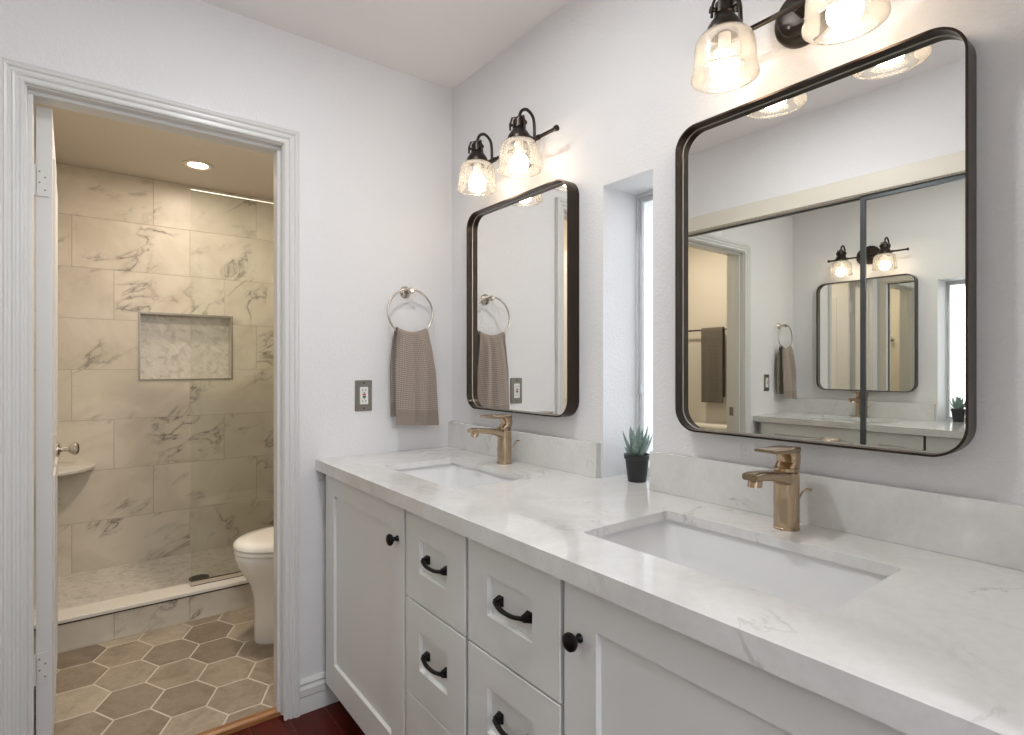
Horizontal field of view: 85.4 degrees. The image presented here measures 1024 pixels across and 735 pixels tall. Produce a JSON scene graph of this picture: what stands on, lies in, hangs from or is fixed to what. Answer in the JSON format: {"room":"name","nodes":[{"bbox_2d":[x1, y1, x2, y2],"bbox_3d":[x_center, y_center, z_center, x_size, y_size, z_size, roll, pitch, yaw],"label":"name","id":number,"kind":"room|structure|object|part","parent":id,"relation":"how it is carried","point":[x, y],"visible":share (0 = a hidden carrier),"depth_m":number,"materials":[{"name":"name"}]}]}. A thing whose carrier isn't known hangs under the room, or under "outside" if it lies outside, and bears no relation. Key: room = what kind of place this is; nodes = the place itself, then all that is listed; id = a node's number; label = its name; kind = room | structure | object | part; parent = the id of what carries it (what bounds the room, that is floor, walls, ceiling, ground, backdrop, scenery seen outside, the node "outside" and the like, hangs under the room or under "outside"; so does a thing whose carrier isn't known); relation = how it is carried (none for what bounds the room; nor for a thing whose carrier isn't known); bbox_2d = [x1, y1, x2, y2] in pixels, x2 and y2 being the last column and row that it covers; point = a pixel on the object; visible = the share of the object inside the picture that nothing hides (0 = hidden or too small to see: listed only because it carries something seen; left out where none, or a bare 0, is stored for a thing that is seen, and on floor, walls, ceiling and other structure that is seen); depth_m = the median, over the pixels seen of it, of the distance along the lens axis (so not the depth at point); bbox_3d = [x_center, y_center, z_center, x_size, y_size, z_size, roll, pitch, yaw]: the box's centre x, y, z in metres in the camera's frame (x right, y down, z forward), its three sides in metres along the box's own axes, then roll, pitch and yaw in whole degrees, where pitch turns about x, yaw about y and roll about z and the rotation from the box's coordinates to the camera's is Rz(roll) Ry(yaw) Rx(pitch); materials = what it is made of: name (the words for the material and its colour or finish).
{"room":"bathroom","nodes":[
{"label":"bathroom","id":0,"kind":"room"},
{"bbox_2d":[34,131,35,608],"bbox_3d":[-2.120,0.040,2.344,0.100,2.436,1.940,0,0,-37],"label":"wall","id":1,"kind":"structure","parent":0,"point":[34,131],"depth_m":2.77,"materials":[{"name":"paint"}]},
{"bbox_2d":[58,464,94,475],"bbox_3d":[-2.497,0.582,3.121,0.246,0.022,0.246,0,0,-37],"label":"corner shelf","id":2,"kind":"object","parent":1,"relation":"attached to","point":[64,470],"visible":0.74,"depth_m":3.13,"materials":[{"name":"white stone"}]},
{"bbox_2d":[34,545,240,614],"bbox_3d":[-1.818,1.230,3.227,1.455,0.057,0.906,0,0,-37],"label":"floor","id":3,"kind":"structure","parent":0,"point":[87,587],"depth_m":3.20,"materials":[{"name":"stone"}]},
{"bbox_2d":[189,574,208,580],"bbox_3d":[-1.786,1.198,3.165,0.104,0.006,0.104,0,0,-37],"label":"shower drain","id":4,"kind":"object","parent":3,"relation":"on","point":[200,576],"visible":0.87,"depth_m":3.16,"materials":[{"name":"brown metal"}]},
{"bbox_2d":[34,606,281,734],"bbox_3d":[-1.171,1.258,2.385,1.455,0.040,1.030,0,0,-37],"label":"floor tile","id":5,"kind":"structure","parent":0,"point":[194,677],"depth_m":2.19,"materials":[{"name":"beige tile"}]},
{"bbox_2d":[34,576,253,653],"bbox_3d":[-1.504,1.163,2.819,1.455,0.149,0.136,0,0,-37],"label":"shower curb","id":6,"kind":"object","parent":5,"relation":"on","point":[94,623],"visible":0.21,"depth_m":2.60,"materials":[{"name":"stone"}]},
{"bbox_3d":[-1.473,1.111,2.777,1.455,0.010,0.008,0,0,-38],"label":"edge trim","id":7,"kind":"part","parent":6,"relation":"part of","materials":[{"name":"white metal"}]},
{"bbox_2d":[190,189,273,586],"bbox_3d":[-1.268,0.101,3.017,0.838,1.977,0.021,0,0,-37],"label":"glass panel","id":8,"kind":"object","parent":6,"relation":"on","point":[239,573],"visible":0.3,"depth_m":2.83,"materials":[{"name":"clear glass"}]},
{"bbox_2d":[196,707,279,734],"bbox_3d":[-1.116,1.240,1.800,0.685,0.022,0.038,0,0,-37],"label":"threshold","id":9,"kind":"object","parent":5,"relation":"on","point":[237,725],"visible":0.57,"depth_m":1.93,"materials":[{"name":"brown wood"}]},
{"bbox_2d":[233,526,273,643],"bbox_3d":[-0.940,0.856,2.663,0.724,0.765,0.420,0,0,-37],"label":"toilet","id":10,"kind":"object","parent":5,"relation":"on","point":[253,551],"visible":0.18,"depth_m":2.46,"materials":[{"name":"white ceramic"}]},
{"bbox_3d":[-1.019,0.813,2.602,0.519,0.020,0.370,0,0,-38],"label":"seat","id":11,"kind":"part","parent":10,"relation":"part of","materials":[{"name":"white"}]},
{"bbox_3d":[-1.020,0.783,2.602,0.521,0.033,0.374,0,0,-38],"label":"lid","id":12,"kind":"part","parent":10,"relation":"part of","materials":[{"name":"white"}]},
{"bbox_2d":[56,162,273,575],"bbox_3d":[-2.121,0.040,3.622,1.655,2.436,0.101,0,0,-37],"label":"wall","id":13,"kind":"structure","parent":0,"point":[166,289],"depth_m":3.51,"materials":[{"name":"tile"}]},
{"bbox_3d":[-2.096,-0.132,3.584,0.530,0.426,0.010,0,0,-38],"label":"edge trim","id":14,"kind":"part","parent":13,"relation":"part of","materials":[{"name":"grey metal"}]},
{"bbox_2d":[0,0,451,678],"bbox_3d":[-0.877,0.029,2.000,1.944,2.458,0.120,0,0,-37],"label":"wall","id":15,"kind":"structure","parent":0,"point":[376,139],"depth_m":2.06,"materials":[{"name":"white paint"}]},
{"bbox_2d":[34,105,79,734],"bbox_3d":[-1.585,0.223,1.941,0.110,2.006,0.690,0,0,-37],"label":"door","id":16,"kind":"structure","parent":15,"relation":"in","point":[48,450],"depth_m":1.66,"materials":[{"name":"white paint"}]},
{"bbox_3d":[-1.743,0.320,2.179,0.071,0.060,0.060,0,0,-38],"label":"knob","id":17,"kind":"part","parent":16,"relation":"part of","materials":[{"name":"silver metal"}]},
{"bbox_2d":[0,56,299,734],"bbox_3d":[-1.081,0.203,1.754,0.797,2.097,0.021,0,0,-37],"label":"trim","id":18,"kind":"structure","parent":15,"relation":"attached to","point":[14,74],"depth_m":1.54,"materials":[{"name":"white paint"}]},
{"bbox_2d":[25,84,282,734],"bbox_3d":[-1.124,0.215,1.810,0.720,2.046,0.120,0,0,-37],"label":"trim","id":19,"kind":"structure","parent":15,"relation":"attached to","point":[33,94],"depth_m":1.67,"materials":[{"name":"white paint"}]},
{"bbox_2d":[300,671,338,714],"bbox_3d":[-0.510,1.190,2.195,0.644,0.121,0.017,0,0,-37],"label":"baseboard","id":20,"kind":"structure","parent":15,"relation":"attached to","point":[315,693],"depth_m":2.03,"materials":[{"name":"white paint"}]},
{"bbox_2d":[355,380,371,410],"bbox_3d":[-0.574,0.109,2.149,0.069,0.120,0.010,0,0,-37],"label":"wall outlet","id":21,"kind":"object","parent":15,"relation":"attached to","point":[363,388],"visible":1,"depth_m":2.15,"materials":[{"name":"grey metal"}]},
{"bbox_2d":[360,387,367,403],"bbox_3d":[-0.573,0.109,2.148,0.033,0.067,0.004,0,0,-37],"label":"receptacle","id":22,"kind":"object","parent":21,"relation":"attached to","point":[363,390],"depth_m":2.15,"materials":[{"name":"white plastic"}]},
{"bbox_2d":[387,286,432,331],"bbox_3d":[-0.417,-0.226,2.236,0.205,0.210,0.064,0,0,-37],"label":"towel ring","id":23,"kind":"object","parent":15,"relation":"attached to","point":[405,292],"visible":0.97,"depth_m":2.23,"materials":[{"name":"silver metal"}]},
{"bbox_3d":[-0.417,-0.307,2.236,0.048,0.048,0.064,0,0,-38],"label":"post","id":24,"kind":"part","parent":23,"relation":"part of","materials":[{"name":"silver metal"}]},
{"bbox_2d":[229,701,364,734],"bbox_3d":[0.575,1.271,-0.007,2.003,0.040,4.890,0,0,-37],"label":"floor","id":25,"kind":"structure","parent":0,"point":[331,719],"depth_m":1.94,"materials":[{"name":"brown wood"}]},
{"bbox_2d":[326,475,407,734],"bbox_3d":[-0.277,0.814,1.929,0.594,0.874,0.641,0,0,-37],"label":"door","id":26,"kind":"structure","parent":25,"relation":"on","point":[366,595],"depth_m":1.75,"materials":[{"name":"grey wood"}]},
{"bbox_3d":[-0.332,0.477,1.540,0.032,0.033,0.033,0,0,-38],"label":"knob","id":27,"kind":"part","parent":26,"relation":"part of","materials":[{"name":"black metal"}]},
{"bbox_2d":[406,510,469,734],"bbox_3d":[0.017,0.814,1.556,0.582,0.874,0.308,0,0,-37],"label":"base cabinet","id":28,"kind":"object","parent":25,"relation":"on","point":[437,639],"visible":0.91,"depth_m":1.39,"materials":[{"name":"grey wood"}]},
{"bbox_3d":[-0.191,1.011,1.398,0.019,0.270,0.297,0,0,-38],"label":"drawer","id":29,"kind":"part","parent":28,"relation":"part of","materials":[{"name":"white paint"}]},
{"bbox_3d":[-0.197,0.743,1.381,0.029,0.021,0.113,0,0,-38],"label":"bar pull","id":30,"kind":"part","parent":28,"relation":"part of","materials":[{"name":"black metal"}]},
{"bbox_3d":[-0.197,0.495,1.381,0.029,0.021,0.113,0,0,-38],"label":"bar pull","id":31,"kind":"part","parent":28,"relation":"part of","materials":[{"name":"black metal"}]},
{"bbox_3d":[-0.191,0.499,1.398,0.019,0.238,0.297,0,0,-38],"label":"drawer","id":32,"kind":"part","parent":28,"relation":"part of","materials":[{"name":"white paint"}]},
{"bbox_3d":[-0.191,0.747,1.398,0.019,0.250,0.297,0,0,-38],"label":"drawer","id":33,"kind":"part","parent":28,"relation":"part of","materials":[{"name":"white paint"}]},
{"bbox_2d":[468,538,563,734],"bbox_3d":[0.208,0.814,1.307,0.582,0.874,0.320,0,0,-37],"label":"base cabinet","id":34,"kind":"object","parent":25,"relation":"on","point":[516,608],"visible":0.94,"depth_m":1.14,"materials":[{"name":"grey wood"}]},
{"bbox_3d":[-0.005,0.743,1.131,0.029,0.021,0.113,0,0,-38],"label":"bar pull","id":35,"kind":"part","parent":34,"relation":"part of","materials":[{"name":"black metal"}]},
{"bbox_3d":[-0.005,0.495,1.131,0.029,0.021,0.113,0,0,-38],"label":"bar pull","id":36,"kind":"part","parent":34,"relation":"part of","materials":[{"name":"black metal"}]},
{"bbox_3d":[0.001,0.747,1.147,0.019,0.250,0.310,0,0,-38],"label":"drawer","id":37,"kind":"part","parent":34,"relation":"part of","materials":[{"name":"white paint"}]},
{"bbox_2d":[562,581,907,734],"bbox_3d":[0.514,0.814,0.898,0.594,0.874,0.699,0,0,-37],"label":"base cabinet","id":38,"kind":"object","parent":25,"relation":"on","point":[627,672],"visible":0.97,"depth_m":0.84,"materials":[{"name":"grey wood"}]},
{"bbox_3d":[0.107,0.477,0.968,0.032,0.033,0.033,0,0,-38],"label":"knob","id":39,"kind":"part","parent":38,"relation":"part of","materials":[{"name":"black metal"}]},
{"bbox_2d":[316,446,1023,734],"bbox_3d":[0.186,0.357,1.462,0.737,0.038,2.024,0,0,-37],"label":"countertop","id":40,"kind":"structure","parent":38,"relation":"on","point":[935,646],"depth_m":0.84,"materials":[{"name":"white stone"}]},
{"bbox_2d":[396,463,515,488],"bbox_3d":[-0.189,0.421,1.804,0.326,0.124,0.527,0,0,-37],"label":"undermount sink","id":41,"kind":"object","parent":40,"relation":"in","point":[453,476],"visible":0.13,"depth_m":2.00,"materials":[{"name":"white ceramic"}]},
{"bbox_2d":[467,414,519,464],"bbox_3d":[-0.064,0.251,1.921,0.191,0.174,0.059,0,0,-37],"label":"faucet","id":42,"kind":"object","parent":40,"relation":"on","point":[503,432],"visible":1,"depth_m":1.93,"materials":[{"name":"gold metal"}]},
{"bbox_3d":[-0.083,0.228,1.911,0.149,0.046,0.043,0,0,-38],"label":"spout","id":43,"kind":"part","parent":42,"relation":"part of","materials":[{"name":"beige metal"}]},
{"bbox_3d":[-0.053,0.190,1.933,0.117,0.052,0.049,0,0,-38],"label":"lever","id":44,"kind":"part","parent":42,"relation":"part of","materials":[{"name":"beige metal"}]},
{"bbox_2d":[623,425,652,482],"bbox_3d":[0.375,0.254,1.648,0.084,0.169,0.092,0,0,-37],"label":"potted succulent","id":45,"kind":"object","parent":40,"relation":"on","point":[636,458],"visible":1,"depth_m":1.63,"materials":[{"name":"green plant"}]},
{"bbox_2d":[598,519,887,611],"bbox_3d":[0.400,0.421,1.036,0.326,0.124,0.536,0,0,-37],"label":"undermount sink","id":46,"kind":"object","parent":40,"relation":"in","point":[818,584],"visible":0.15,"depth_m":1.13,"materials":[{"name":"white ceramic"}]},
{"bbox_2d":[742,445,811,531],"bbox_3d":[0.540,0.251,1.134,0.191,0.174,0.059,0,0,-37],"label":"faucet","id":47,"kind":"object","parent":40,"relation":"on","point":[785,476],"visible":1,"depth_m":1.14,"materials":[{"name":"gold metal"}]},
{"bbox_3d":[0.521,0.228,1.123,0.149,0.046,0.043,0,0,-38],"label":"spout","id":48,"kind":"part","parent":47,"relation":"part of","materials":[{"name":"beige metal"}]},
{"bbox_3d":[0.550,0.190,1.146,0.117,0.052,0.049,0,0,-38],"label":"lever","id":49,"kind":"part","parent":47,"relation":"part of","materials":[{"name":"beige metal"}]},
{"bbox_3d":[0.615,0.273,1.174,0.038,0.034,0.011,0,0,10],"label":"drain rod","id":50,"kind":"part","parent":47,"relation":"part of","materials":[{"name":"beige metal"}]},
{"bbox_2d":[34,0,569,199],"bbox_3d":[-0.018,-1.219,0.881,1.944,0.082,7.020,0,0,-37],"label":"ceiling","id":51,"kind":"structure","parent":0,"point":[443,43],"depth_m":2.11,"materials":[{"name":"white paint"}]},
{"bbox_2d":[182,160,213,170],"bbox_3d":[-1.826,-1.173,3.225,0.160,0.008,0.160,0,0,-37],"label":"recessed light","id":52,"kind":"object","parent":51,"relation":"in","point":[193,164],"visible":1,"depth_m":3.22,"materials":[{"name":"beige plastic"}]},
{"bbox_2d":[390,327,438,424],"bbox_3d":[-0.385,0.037,2.222,0.194,0.397,0.076,0,0,-37],"label":"hand towel","id":53,"kind":"object","parent":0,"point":[413,383],"visible":1,"depth_m":2.19,"materials":[{"name":"beige fabric"}]},
{"bbox_2d":[624,453,649,482],"bbox_3d":[0.372,0.297,1.651,0.077,0.081,0.077,0,0,-38],"label":"pot","id":54,"kind":"object","parent":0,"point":[636,463],"depth_m":1.62,"materials":[{"name":"grey plastic"}]},
{"bbox_2d":[452,0,1023,504],"bbox_3d":[1.297,0.029,0.566,0.240,2.458,4.920,0,0,-37],"label":"wall","id":55,"kind":"structure","parent":0,"point":[614,76],"depth_m":1.54,"materials":[{"name":"white paint"}]},
{"bbox_2d":[457,108,558,195],"bbox_3d":[-0.026,-0.744,1.925,0.205,0.223,0.470,0,0,-37],"label":"vanity light","id":56,"kind":"object","parent":55,"relation":"attached to","point":[525,150],"visible":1,"depth_m":1.84,"materials":[{"name":"glass"}]},
{"bbox_2d":[466,140,487,165],"bbox_3d":[-0.126,-0.779,2.003,0.078,0.079,0.078,0,0,-38],"label":"socket","id":57,"kind":"object","parent":56,"relation":"attached to","point":[476,155],"depth_m":1.98,"materials":[{"name":"brown metal"}]},
{"bbox_3d":[-0.126,-0.691,2.003,0.143,0.100,0.143,0,0,-38],"label":"lamp shade","id":58,"kind":"part","parent":56,"relation":"part of","materials":[{"name":"clear glass"}]},
{"bbox_3d":[-0.126,-0.663,2.003,0.062,0.062,0.062,0,0,-38],"label":"bulb","id":59,"kind":"part","parent":56,"relation":"part of","materials":[{"name":"white glass"}]},
{"bbox_3d":[-0.100,-0.808,2.023,0.076,0.094,0.010,0,0,-38],"label":"curved arm","id":60,"kind":"part","parent":56,"relation":"part of","materials":[{"name":"brown metal"}]},
{"bbox_3d":[0.024,-0.691,1.809,0.143,0.100,0.143,0,0,-38],"label":"lamp shade","id":61,"kind":"part","parent":56,"relation":"part of","materials":[{"name":"clear glass"}]},
{"bbox_2d":[508,115,530,144],"bbox_3d":[0.024,-0.779,1.809,0.078,0.079,0.078,0,0,-38],"label":"socket","id":62,"kind":"object","parent":56,"relation":"attached to","point":[519,131],"depth_m":1.79,"materials":[{"name":"brown metal"}]},
{"bbox_3d":[0.024,-0.663,1.809,0.062,0.062,0.062,0,0,-38],"label":"bulb","id":63,"kind":"part","parent":56,"relation":"part of","materials":[{"name":"white glass"}]},
{"bbox_3d":[0.049,-0.808,1.829,0.076,0.094,0.010,0,0,-38],"label":"curved arm","id":64,"kind":"part","parent":56,"relation":"part of","materials":[{"name":"brown metal"}]},
{"bbox_2d":[466,179,578,416],"bbox_3d":[0.017,-0.224,1.996,0.050,0.769,0.588,0,0,-37],"label":"wall mirror","id":65,"kind":"object","parent":55,"relation":"attached to","point":[522,250],"visible":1,"depth_m":1.95,"materials":[{"name":"black mirror"}]},
{"bbox_2d":[448,421,599,477],"bbox_3d":[-0.002,0.284,2.044,0.020,0.107,0.873,0,0,-37],"label":"backsplash","id":66,"kind":"structure","parent":55,"relation":"attached to","point":[581,457],"depth_m":1.90,"materials":[{"name":"white stone"}]},
{"bbox_2d":[636,190,652,474],"bbox_3d":[0.471,-0.108,1.725,0.033,0.893,0.188,0,0,-37],"label":"window","id":67,"kind":"structure","parent":55,"relation":"in","point":[642,199],"depth_m":1.79,"materials":[{"name":"white plastic"}]},
{"bbox_2d":[691,0,890,93],"bbox_3d":[0.570,-0.744,1.149,0.205,0.223,0.470,0,0,-37],"label":"vanity light","id":68,"kind":"object","parent":55,"relation":"attached to","point":[798,23],"visible":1,"depth_m":1.20,"materials":[{"name":"glass"}]},
{"bbox_2d":[707,0,741,42],"bbox_3d":[0.470,-0.779,1.227,0.078,0.079,0.078,0,0,-38],"label":"socket","id":69,"kind":"object","parent":68,"relation":"attached to","point":[724,11],"depth_m":1.21,"materials":[{"name":"brown metal"}]},
{"bbox_3d":[0.470,-0.663,1.227,0.062,0.062,0.062,0,0,-38],"label":"bulb","id":70,"kind":"part","parent":68,"relation":"part of","materials":[{"name":"white glass"}]},
{"bbox_3d":[0.470,-0.691,1.227,0.143,0.100,0.143,0,0,-38],"label":"lamp shade","id":71,"kind":"part","parent":68,"relation":"part of","materials":[{"name":"clear glass"}]},
{"bbox_3d":[0.496,-0.808,1.246,0.076,0.094,0.010,0,0,-38],"label":"curved arm","id":72,"kind":"part","parent":68,"relation":"part of","materials":[{"name":"brown metal"}]},
{"bbox_3d":[0.613,-0.761,1.182,0.042,0.018,0.018,0,0,-38],"label":"stem","id":73,"kind":"part","parent":68,"relation":"part of","materials":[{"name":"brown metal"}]},
{"bbox_3d":[0.620,-0.663,1.032,0.062,0.062,0.062,0,0,-38],"label":"bulb","id":74,"kind":"part","parent":68,"relation":"part of","materials":[{"name":"white glass"}]},
{"bbox_3d":[0.620,-0.691,1.032,0.143,0.100,0.143,0,0,-38],"label":"lamp shade","id":75,"kind":"part","parent":68,"relation":"part of","materials":[{"name":"clear glass"}]},
{"bbox_2d":[675,27,976,456],"bbox_3d":[0.622,-0.224,1.206,0.050,0.769,0.599,0,0,-37],"label":"wall mirror","id":76,"kind":"object","parent":55,"relation":"attached to","point":[826,222],"visible":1,"depth_m":1.14,"materials":[{"name":"black mirror"}]},
{"bbox_2d":[650,451,1023,570],"bbox_3d":[0.676,0.284,1.161,0.020,0.107,0.949,0,0,-37],"label":"backsplash","id":77,"kind":"structure","parent":55,"relation":"attached to","point":[977,529],"depth_m":1.09,"materials":[{"name":"white stone"}]}
]}

